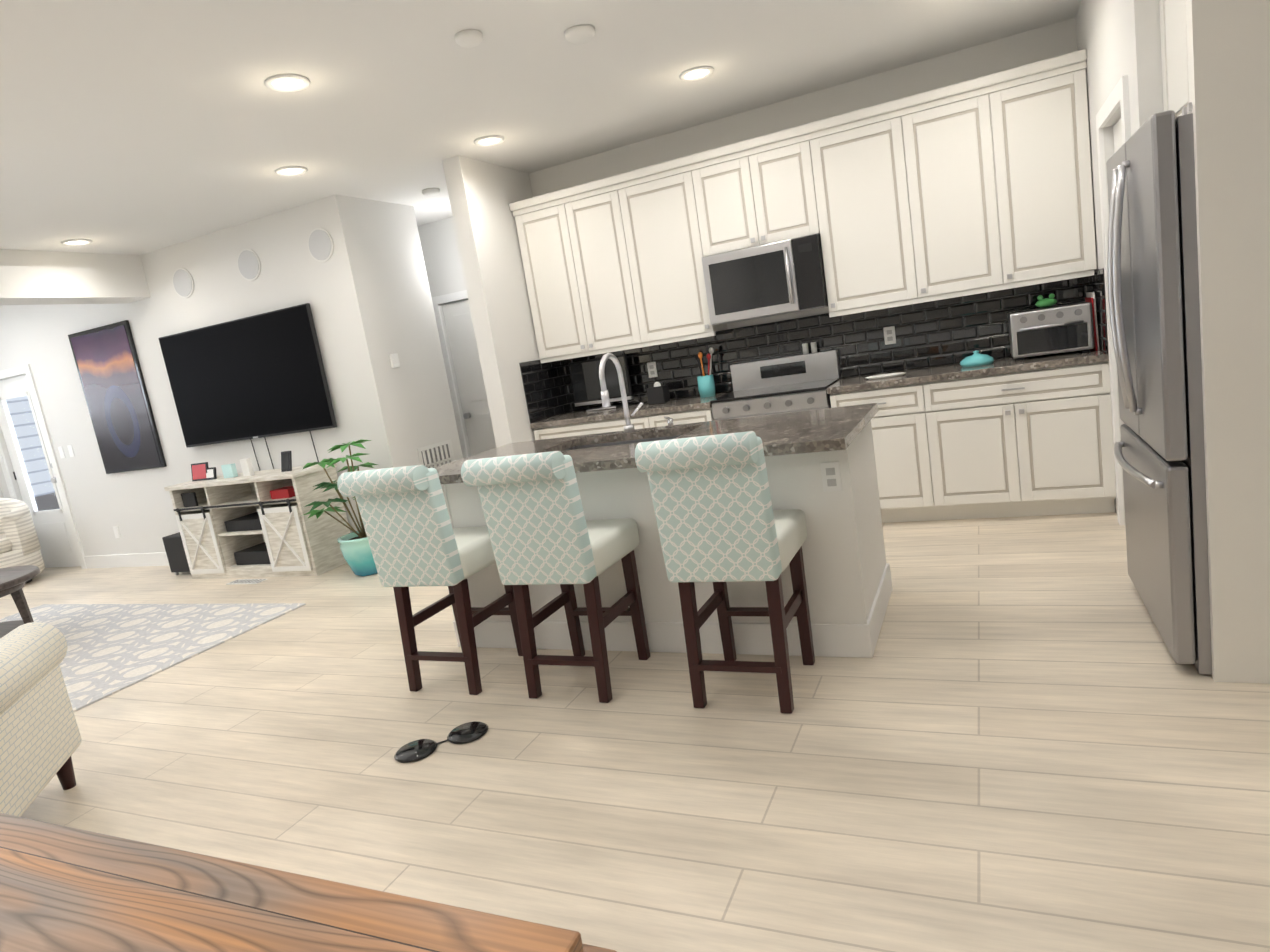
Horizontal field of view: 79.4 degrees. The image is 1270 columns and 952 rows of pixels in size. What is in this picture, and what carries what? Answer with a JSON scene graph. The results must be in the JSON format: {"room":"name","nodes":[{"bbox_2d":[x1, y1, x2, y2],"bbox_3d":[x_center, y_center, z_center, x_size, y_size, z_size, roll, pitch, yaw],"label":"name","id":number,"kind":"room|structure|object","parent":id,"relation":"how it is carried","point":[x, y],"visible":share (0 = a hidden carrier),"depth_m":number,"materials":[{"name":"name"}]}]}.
{"room":"kitchen and living room","nodes":[
{"label":"kitchen and living room","id":0,"kind":"room"},
{"bbox_2d":[0,194,462,555],"bbox_3d":[-4.368,-0.611,7.478,5.630,2.800,0.880,-5,10,25],"label":"wall","id":1,"kind":"structure","parent":0,"point":[364,291],"depth_m":6.38,"materials":[{"name":"white paint"}]},
{"bbox_2d":[0,364,86,568],"bbox_3d":[-6.286,-0.047,8.015,0.980,2.125,0.100,-5,10,25],"label":"door","id":2,"kind":"structure","parent":1,"relation":"attached to","point":[58,537],"depth_m":8.05,"materials":[{"name":"white wood"}]},
{"bbox_2d":[58,446,64,457],"bbox_3d":[-5.778,-0.238,7.703,0.070,0.120,0.005,-5,10,25],"label":"switch plate","id":3,"kind":"object","parent":1,"relation":"attached to","point":[62,455],"depth_m":7.70,"materials":[{"name":"white plastic"}]},
{"bbox_2d":[67,445,74,456],"bbox_3d":[-5.632,-0.250,7.635,0.070,0.120,0.005,-5,10,25],"label":"switch plate","id":4,"kind":"object","parent":1,"relation":"attached to","point":[71,453],"depth_m":7.63,"materials":[{"name":"white plastic"}]},
{"bbox_2d":[113,526,119,537],"bbox_3d":[-5.169,0.561,7.622,0.070,0.120,0.005,-5,10,25],"label":"switch plate","id":5,"kind":"object","parent":1,"relation":"attached to","point":[115,528],"depth_m":7.62,"materials":[{"name":"white plastic"}]},
{"bbox_2d":[68,320,166,473],"bbox_3d":[-4.853,-0.710,7.159,0.880,1.350,0.032,-5,10,25],"label":"framed picture","id":6,"kind":"object","parent":1,"relation":"attached to","point":[106,358],"visible":1,"depth_m":7.12,"materials":[{"name":"black"}]},
{"bbox_2d":[172,268,193,297],"bbox_3d":[-3.836,-1.638,6.489,0.250,0.250,0.014,-5,10,25],"label":"speaker","id":7,"kind":"object","parent":1,"relation":"attached to","point":[183,282],"depth_m":6.48},
{"bbox_2d":[158,303,336,470],"bbox_3d":[-3.242,-0.655,6.428,1.800,1.280,0.069,-5,10,25],"label":"wall-mounted tv","id":8,"kind":"object","parent":1,"relation":"attached to","point":[257,376],"visible":0.88,"depth_m":6.33,"materials":[{"name":"black plastic"}]},
{"bbox_2d":[237,249,260,280],"bbox_3d":[-3.105,-1.697,6.146,0.250,0.250,0.014,-5,10,25],"label":"speaker","id":9,"kind":"object","parent":1,"relation":"attached to","point":[248,262],"depth_m":6.14},
{"bbox_2d":[308,228,333,261],"bbox_3d":[-2.391,-1.755,5.811,0.250,0.250,0.014,-5,10,25],"label":"speaker","id":10,"kind":"object","parent":1,"relation":"attached to","point":[320,245],"depth_m":5.80},
{"bbox_2d":[389,353,399,367],"bbox_3d":[-1.913,-0.919,6.088,0.024,0.110,0.080,-5,10,25],"label":"switch","id":11,"kind":"object","parent":1,"relation":"attached to","point":[394,360],"visible":1,"depth_m":6.07,"materials":[{"name":"white plastic"}]},
{"bbox_2d":[417,439,454,467],"bbox_3d":[-1.665,-0.117,6.483,0.021,0.320,0.440,-5,10,25],"label":"air vent grille","id":12,"kind":"object","parent":1,"relation":"attached to","point":[436,454],"visible":0.6,"depth_m":6.46,"materials":[{"name":"white metal"}]},
{"bbox_2d":[417,217,470,455],"bbox_3d":[-1.335,-1.078,7.366,2.010,2.800,0.150,-5,10,25],"label":"wall","id":13,"kind":"structure","parent":0,"point":[441,256],"depth_m":7.28,"materials":[{"name":"white paint"}]},
{"bbox_2d":[431,290,496,457],"bbox_3d":[-1.364,-0.733,7.399,0.970,2.125,0.102,-5,10,25],"label":"door","id":14,"kind":"structure","parent":13,"relation":"attached to","point":[468,371],"depth_m":7.46,"materials":[{"name":"white wood"}]},
{"bbox_2d":[442,155,568,446],"bbox_3d":[-0.855,-0.894,5.820,0.140,2.800,0.900,-5,10,25],"label":"wall","id":15,"kind":"structure","parent":0,"point":[483,195],"depth_m":5.47,"materials":[{"name":"white paint"}]},
{"bbox_2d":[0,0,1081,254],"bbox_3d":[-3.309,-1.511,2.986,11.480,0.100,9.350,-5,10,25],"label":"ceiling","id":16,"kind":"structure","parent":0,"point":[134,126],"depth_m":3.99,"materials":[{"name":"white paint"}]},
{"bbox_2d":[0,249,150,304],"bbox_3d":[-5.296,-1.260,4.786,0.330,0.360,4.380,-5,10,25],"label":"beam","id":17,"kind":"structure","parent":16,"relation":"attached to","point":[30,277],"depth_m":6.13,"materials":[{"name":"white paint"}]},
{"bbox_2d":[61,239,91,245],"bbox_3d":[-4.182,-1.765,5.725,0.221,0.031,0.208,-5,10,25],"label":"recessed light","id":18,"kind":"object","parent":16,"relation":"in","point":[73,242],"depth_m":5.82,"materials":[{"name":"white"}]},
{"bbox_2d":[265,74,309,91],"bbox_3d":[-1.583,-1.803,3.478,0.206,0.031,0.207,-5,10,25],"label":"recessed light","id":19,"kind":"object","parent":16,"relation":"in","point":[282,82],"depth_m":3.54,"materials":[{"name":"white"}]},
{"bbox_2d":[275,166,307,175],"bbox_3d":[-2.164,-1.935,4.811,0.214,0.031,0.211,-5,10,25],"label":"recessed light","id":20,"kind":"object","parent":16,"relation":"in","point":[288,170],"depth_m":4.89,"materials":[{"name":"white"}]},
{"bbox_2d":[422,188,439,195],"bbox_3d":[-1.577,-2.217,5.925,0.194,0.031,0.221,-5,10,25],"label":"recessed light","id":21,"kind":"object","parent":16,"relation":"in","point":[431,191],"depth_m":5.96,"materials":[{"name":"white"}]},
{"bbox_2d":[455,29,482,47],"bbox_3d":[-0.722,-1.914,3.317,0.145,0.031,0.170,-5,10,25],"label":"recessed light","id":22,"kind":"object","parent":16,"relation":"in","point":[465,38],"depth_m":3.33,"materials":[{"name":"white"}]},
{"bbox_2d":[474,135,503,145],"bbox_3d":[-0.927,-2.138,4.842,0.203,0.031,0.215,-5,10,25],"label":"recessed light","id":23,"kind":"object","parent":16,"relation":"in","point":[491,140],"depth_m":4.93,"materials":[{"name":"white"}]},
{"bbox_2d":[565,24,595,43],"bbox_3d":[-0.248,-2.013,3.455,0.154,0.031,0.194,-5,10,25],"label":"recessed light","id":24,"kind":"object","parent":16,"relation":"in","point":[579,34],"depth_m":3.47,"materials":[{"name":"white"}]},
{"bbox_2d":[679,66,713,80],"bbox_3d":[0.339,-2.236,4.216,0.194,0.031,0.213,-5,10,25],"label":"recessed light","id":25,"kind":"object","parent":16,"relation":"in","point":[696,73],"depth_m":4.29,"materials":[{"name":"white"}]},
{"bbox_2d":[0,511,1269,951],"bbox_3d":[-2.856,1.313,3.462,11.480,0.100,9.350,-5,10,25],"label":"floor","id":26,"kind":"structure","parent":0,"point":[1020,735],"depth_m":2.47,"materials":[{"name":"beige wood"}]},
{"bbox_2d":[0,498,44,583],"bbox_3d":[-6.437,0.702,7.537,0.880,0.869,0.870,-14,11,-29],"label":"barrel chair","id":27,"kind":"object","parent":26,"relation":"on","point":[19,544],"visible":0.9,"depth_m":7.52,"materials":[{"name":"white fabric"}]},
{"bbox_2d":[0,622,80,816],"bbox_3d":[-2.563,0.842,2.425,1.000,1.067,1.065,-12,10,-17],"label":"armchair","id":28,"kind":"object","parent":26,"relation":"on","point":[40,738],"visible":1,"depth_m":2.75,"materials":[{"name":"beige fabric"}]},
{"bbox_2d":[83,552,168,567],"bbox_3d":[-3.745,0.737,7.021,4.345,0.130,0.015,-5,10,25],"label":"baseboard","id":29,"kind":"structure","parent":26,"relation":"on","point":[131,560],"depth_m":7.62,"materials":[{"name":"white wood"}]},
{"bbox_2d":[0,603,305,711],"bbox_3d":[-4.070,1.220,4.833,3.080,0.010,2.240,-5,10,25],"label":"living room rug","id":30,"kind":"object","parent":26,"relation":"on","point":[113,648],"visible":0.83,"depth_m":4.98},
{"bbox_2d":[0,565,39,637],"bbox_3d":[-4.506,0.992,5.030,1.060,0.501,1.060,-5,10,25],"label":"round coffee table","id":31,"kind":"object","parent":30,"relation":"on","point":[14,579],"visible":0.92,"depth_m":5.15,"materials":[{"name":"wood"}]},
{"bbox_2d":[162,532,189,574],"bbox_3d":[-3.996,0.679,6.903,0.280,0.360,0.300,-5,10,25],"label":"subwoofer","id":32,"kind":"object","parent":26,"relation":"on","point":[175,553],"visible":0.29,"depth_m":6.77,"materials":[{"name":"black plastic"}]},
{"bbox_2d":[226,579,267,584],"bbox_3d":[-3.117,0.848,6.139,0.350,0.007,0.110,-5,10,25],"label":"floor vent","id":33,"kind":"object","parent":26,"relation":"in","point":[247,581],"visible":0.98,"depth_m":6.13,"materials":[{"name":"white metal"}]},
{"bbox_2d":[164,463,349,578],"bbox_3d":[-3.134,0.393,6.381,1.520,0.820,0.456,-5,10,25],"label":"tv console","id":34,"kind":"object","parent":26,"relation":"on","point":[257,524],"visible":0.94,"depth_m":6.21,"materials":[{"name":"white paint"}]},
{"bbox_2d":[191,462,216,480],"bbox_3d":[-3.607,-0.047,6.456,0.324,0.149,0.086,-5,10,25],"label":"picture frame","id":35,"kind":"object","parent":34,"relation":"on","point":[201,471],"depth_m":6.49,"materials":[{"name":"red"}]},
{"bbox_2d":[221,463,237,477],"bbox_3d":[-3.316,-0.051,6.324,0.171,0.112,0.086,-5,10,25],"label":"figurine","id":36,"kind":"object","parent":34,"relation":"on","point":[229,470],"depth_m":6.32,"materials":[{"name":"teal ceramic"}]},
{"bbox_2d":[240,458,253,476],"bbox_3d":[-3.125,-0.079,6.232,0.128,0.143,0.086,-5,10,25],"label":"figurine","id":37,"kind":"object","parent":34,"relation":"on","point":[246,465],"depth_m":6.20,"materials":[{"name":"white ceramic"}]},
{"bbox_2d":[281,451,291,471],"bbox_3d":[-2.719,-0.124,6.038,0.156,0.157,0.086,-5,10,25],"label":"picture frame","id":38,"kind":"object","parent":34,"relation":"on","point":[286,456],"depth_m":6.07,"materials":[{"name":"black"}]},
{"bbox_2d":[0,813,583,951],"bbox_3d":[-1.057,1.026,0.806,1.900,0.770,1.020,-5,10,25],"label":"dining table","id":39,"kind":"object","parent":26,"relation":"on","point":[65,889],"visible":1,"depth_m":0.92,"materials":[{"name":"brown wood"}]},
{"bbox_2d":[303,439,377,575],"bbox_3d":[-2.076,0.243,5.714,0.799,1.000,0.658,-5,10,25],"label":"potted plant","id":40,"kind":"object","parent":26,"relation":"on","point":[355,548],"visible":0.71,"depth_m":5.65,"materials":[{"name":"green plant"}]},
{"bbox_2d":[337,465,522,694],"bbox_3d":[-0.857,0.419,3.428,0.430,1.031,0.606,-5,10,25],"label":"bar stool","id":41,"kind":"object","parent":26,"relation":"on","point":[415,538],"visible":0.92,"depth_m":3.24,"materials":[{"name":"teal fabric"}]},
{"bbox_2d":[394,721,488,762],"bbox_3d":[-0.733,1.007,2.906,0.358,0.016,0.160,-13,10,-23],"label":"discs","id":42,"kind":"object","parent":26,"relation":"on","point":[421,749],"visible":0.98,"depth_m":2.89,"materials":[{"name":"black"}]},
{"bbox_2d":[461,451,649,702],"bbox_3d":[-0.283,0.372,3.159,0.430,1.031,0.606,-5,10,25],"label":"bar stool","id":43,"kind":"object","parent":26,"relation":"on","point":[542,530],"visible":1,"depth_m":2.98,"materials":[{"name":"teal fabric"}]},
{"bbox_2d":[534,414,657,439],"bbox_3d":[-0.119,-0.029,5.853,1.005,0.874,0.619,-5,10,25],"label":"base cabinet","id":44,"kind":"object","parent":26,"relation":"on","point":[649,421],"depth_m":5.51,"materials":[{"name":"white wood"}]},
{"bbox_2d":[530,349,1108,428],"bbox_3d":[1.020,-0.573,5.202,3.708,0.040,0.633,-5,10,25],"label":"countertop","id":45,"kind":"structure","parent":44,"relation":"on","point":[944,372],"depth_m":4.72,"materials":[{"name":"stone"}]},
{"bbox_2d":[568,354,633,411],"bbox_3d":[-0.267,-0.718,5.957,0.500,0.393,0.140,-5,10,25],"label":"television","id":46,"kind":"object","parent":45,"relation":"on","point":[585,381],"visible":0.88,"depth_m":5.95,"materials":[{"name":"black"}]},
{"bbox_2d":[646,382,670,404],"bbox_3d":[0.173,-0.622,5.687,0.130,0.158,0.130,-5,10,25],"label":"tissue box","id":47,"kind":"object","parent":45,"relation":"on","point":[658,393],"visible":1,"depth_m":5.64,"materials":[{"name":"black"}]},
{"bbox_2d":[695,347,714,397],"bbox_3d":[0.511,-0.751,5.554,0.142,0.347,0.124,-5,10,25],"label":"utensil crock","id":48,"kind":"object","parent":45,"relation":"on","point":[706,385],"visible":1,"depth_m":5.53,"materials":[{"name":"teal ceramic"}]},
{"bbox_2d":[866,372,905,378],"bbox_3d":[1.586,-0.634,4.841,0.255,0.018,0.120,-5,10,25],"label":"spoon rest","id":49,"kind":"object","parent":45,"relation":"on","point":[888,375],"visible":1,"depth_m":4.80,"materials":[{"name":"white paint"}]},
{"bbox_2d":[960,351,993,366],"bbox_3d":[2.091,-0.725,4.682,0.190,0.089,0.190,-5,10,25],"label":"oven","id":50,"kind":"object","parent":45,"relation":"on","point":[976,358],"visible":1,"depth_m":4.62,"materials":[{"name":"teal ceramic"}]},
{"bbox_2d":[1008,302,1093,360],"bbox_3d":[2.473,-0.864,4.563,0.420,0.280,0.388,-5,10,25],"label":"toaster oven","id":51,"kind":"object","parent":45,"relation":"on","point":[1063,328],"visible":1,"depth_m":4.42,"materials":[{"name":"silver metal"}]},
{"bbox_2d":[1035,293,1056,307],"bbox_3d":[2.446,-1.042,4.548,0.117,0.077,0.090,-5,10,25],"label":"frog","id":52,"kind":"object","parent":51,"relation":"on","point":[1047,302],"visible":1,"depth_m":4.52,"materials":[{"name":"green"}]},
{"bbox_2d":[1085,292,1099,350],"bbox_3d":[2.687,-0.914,4.498,0.027,0.330,0.330,-5,10,25],"label":"cutting boards","id":53,"kind":"object","parent":45,"relation":"on","point":[1090,296],"visible":0.57,"depth_m":4.37,"materials":[{"name":"red"}]},
{"bbox_2d":[583,944,616,951],"bbox_3d":[-0.761,1.040,1.388,1.560,0.460,0.330,-5,10,25],"label":"bench","id":54,"kind":"object","parent":26,"relation":"on","point":[588,948],"visible":0.16,"depth_m":1.17,"materials":[{"name":"brown wood"}]},
{"bbox_2d":[435,403,891,657],"bbox_3d":[0.080,0.282,3.690,2.080,0.916,0.990,-5,10,25],"label":"kitchen island","id":55,"kind":"object","parent":26,"relation":"on","point":[821,469],"visible":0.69,"depth_m":3.31,"materials":[{"name":"white paint"}]},
{"bbox_2d":[599,353,643,431],"bbox_3d":[-0.070,-0.427,3.945,0.133,0.427,0.268,-5,10,25],"label":"faucet","id":56,"kind":"object","parent":55,"relation":"on","point":[628,426],"visible":1,"depth_m":4.02,"materials":[{"name":"silver metal"}]},
{"bbox_2d":[664,416,672,426],"bbox_3d":[0.173,-0.283,3.963,0.027,0.064,0.076,-5,10,25],"label":"soap pump","id":57,"kind":"object","parent":55,"relation":"on","point":[670,421],"visible":1,"depth_m":3.97,"materials":[{"name":"silver metal"}]},
{"bbox_2d":[658,407,714,426],"bbox_3d":[0.462,-0.076,5.580,0.522,0.874,0.619,-5,10,25],"label":"base cabinet","id":58,"kind":"object","parent":26,"relation":"on","point":[700,415],"depth_m":5.21,"materials":[{"name":"white wood"}]},
{"bbox_2d":[635,431,814,713],"bbox_3d":[0.376,0.319,2.850,0.430,1.031,0.606,-5,10,25],"label":"bar stool","id":59,"kind":"object","parent":26,"relation":"on","point":[721,522],"visible":1,"depth_m":2.66,"materials":[{"name":"teal fabric"}]},
{"bbox_2d":[710,350,840,420],"bbox_3d":[1.018,-0.234,5.251,0.760,1.115,0.667,-5,10,25],"label":"range","id":60,"kind":"object","parent":26,"relation":"on","point":[796,383],"visible":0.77,"depth_m":5.25,"materials":[{"name":"silver metal"}]},
{"bbox_2d":[802,342,817,354],"bbox_3d":[1.218,-0.890,5.327,0.100,0.074,0.040,-5,10,25],"label":"salt","id":61,"kind":"object","parent":60,"relation":"on","point":[813,348],"visible":0.88,"depth_m":5.32,"materials":[{"name":"white ceramic"}]},
{"bbox_2d":[830,381,949,522],"bbox_3d":[1.685,-0.176,5.007,0.611,0.874,0.619,-5,10,25],"label":"base cabinet","id":62,"kind":"object","parent":26,"relation":"on","point":[907,434],"depth_m":4.68,"materials":[{"name":"white wood"}]},
{"bbox_2d":[938,361,1115,519],"bbox_3d":[2.310,-0.226,4.714,1.016,0.874,0.619,-5,10,25],"label":"base cabinet","id":63,"kind":"object","parent":26,"relation":"on","point":[1038,442],"depth_m":4.41,"materials":[{"name":"white wood"}]},
{"bbox_2d":[1106,110,1211,673],"bbox_3d":[2.221,-0.329,2.632,0.968,1.785,0.910,-5,10,25],"label":"fridge","id":64,"kind":"object","parent":26,"relation":"on","point":[1153,289],"visible":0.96,"depth_m":2.48,"materials":[{"name":"silver metal"}]},
{"bbox_2d":[528,17,1077,393],"bbox_3d":[1.477,-1.179,5.293,4.840,2.800,0.150,-5,10,25],"label":"wall","id":65,"kind":"structure","parent":0,"point":[1017,50],"depth_m":5.04,"materials":[{"name":"white paint"}]},
{"bbox_2d":[510,181,648,360],"bbox_3d":[-0.334,-1.503,5.746,0.922,1.103,0.349,-5,10,25],"label":"upper cabinet","id":66,"kind":"object","parent":65,"relation":"attached to","point":[579,254],"depth_m":5.58,"materials":[{"name":"white wood"}]},
{"bbox_2d":[625,161,727,344],"bbox_3d":[0.277,-1.552,5.460,0.670,1.103,0.349,-5,10,25],"label":"upper cabinet","id":67,"kind":"object","parent":65,"relation":"attached to","point":[667,206],"depth_m":5.28,"materials":[{"name":"white wood"}]},
{"bbox_2d":[701,133,820,254],"bbox_3d":[0.842,-1.846,5.135,0.788,0.601,0.349,-5,10,25],"label":"upper cabinet","id":68,"kind":"object","parent":65,"relation":"attached to","point":[765,193],"depth_m":4.95,"materials":[{"name":"white wood"}]},
{"bbox_2d":[702,233,827,324],"bbox_3d":[0.904,-1.318,5.179,0.778,0.457,0.448,-5,10,25],"label":"over-the-range microwave","id":69,"kind":"object","parent":68,"relation":"attached to","point":[774,278],"visible":1,"depth_m":5.00,"materials":[{"name":"silver metal"}]},
{"bbox_2d":[519,268,1108,422],"bbox_3d":[0.983,-0.816,5.169,3.717,0.454,0.619,-5,10,25],"label":"tile backsplash","id":70,"kind":"structure","parent":65,"relation":"attached to","point":[954,330],"depth_m":5.25,"materials":[{"name":"black tile"}]},
{"bbox_2d":[809,105,928,312],"bbox_3d":[1.483,-1.650,4.894,0.666,1.103,0.349,-5,10,25],"label":"upper cabinet","id":71,"kind":"object","parent":65,"relation":"attached to","point":[868,172],"depth_m":4.72,"materials":[{"name":"white wood"}]},
{"bbox_2d":[913,81,1016,296],"bbox_3d":[1.944,-1.688,4.678,0.595,1.103,0.349,-5,10,25],"label":"upper cabinet","id":72,"kind":"object","parent":65,"relation":"attached to","point":[983,184],"depth_m":4.49,"materials":[{"name":"white wood"}]},
{"bbox_2d":[1005,57,1096,284],"bbox_3d":[2.347,-1.721,4.489,0.538,1.103,0.349,-5,10,25],"label":"upper cabinet","id":73,"kind":"object","parent":65,"relation":"attached to","point":[1047,122],"depth_m":4.30,"materials":[{"name":"white wood"}]},
{"bbox_2d":[1076,0,1133,524],"bbox_3d":[2.481,-1.101,3.878,0.120,2.800,1.600,-5,10,25],"label":"wall","id":74,"kind":"structure","parent":0,"point":[1103,34],"depth_m":3.79,"materials":[{"name":"white paint"}]},
{"bbox_2d":[1096,75,1130,524],"bbox_3d":[2.376,-0.701,3.656,0.100,2.125,0.800,-5,10,25],"label":"door frame","id":75,"kind":"structure","parent":74,"relation":"attached to","point":[1117,97],"depth_m":3.86,"materials":[{"name":"white wood"}]},
{"bbox_2d":[1128,0,1163,132],"bbox_3d":[2.525,-0.949,2.930,0.980,2.800,0.120,-5,10,25],"label":"wall","id":76,"kind":"structure","parent":0,"point":[1145,54],"depth_m":2.96,"materials":[{"name":"white paint"}]},
{"label":"outside","id":77,"kind":"structure","parent":0,"visible":0},
{"bbox_2d":[6,395,59,510],"bbox_3d":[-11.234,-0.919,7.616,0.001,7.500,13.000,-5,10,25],"label":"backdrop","id":78,"kind":"structure","parent":77,"point":[26,434],"depth_m":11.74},
{"bbox_3d":[1.518,-0.239,-0.320,0.150,2.800,6.780,-5,10,25],"label":"wall","id":79,"kind":"structure","parent":0,"visible":0},
{"bbox_2d":[1159,0,1269,683],"bbox_3d":[2.255,-0.696,2.513,0.848,2.530,0.943,-5,10,25],"label":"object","id":80,"kind":"structure","parent":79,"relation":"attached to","point":[1215,55],"depth_m":2.27,"materials":[{"name":"white paint"}]}
]}

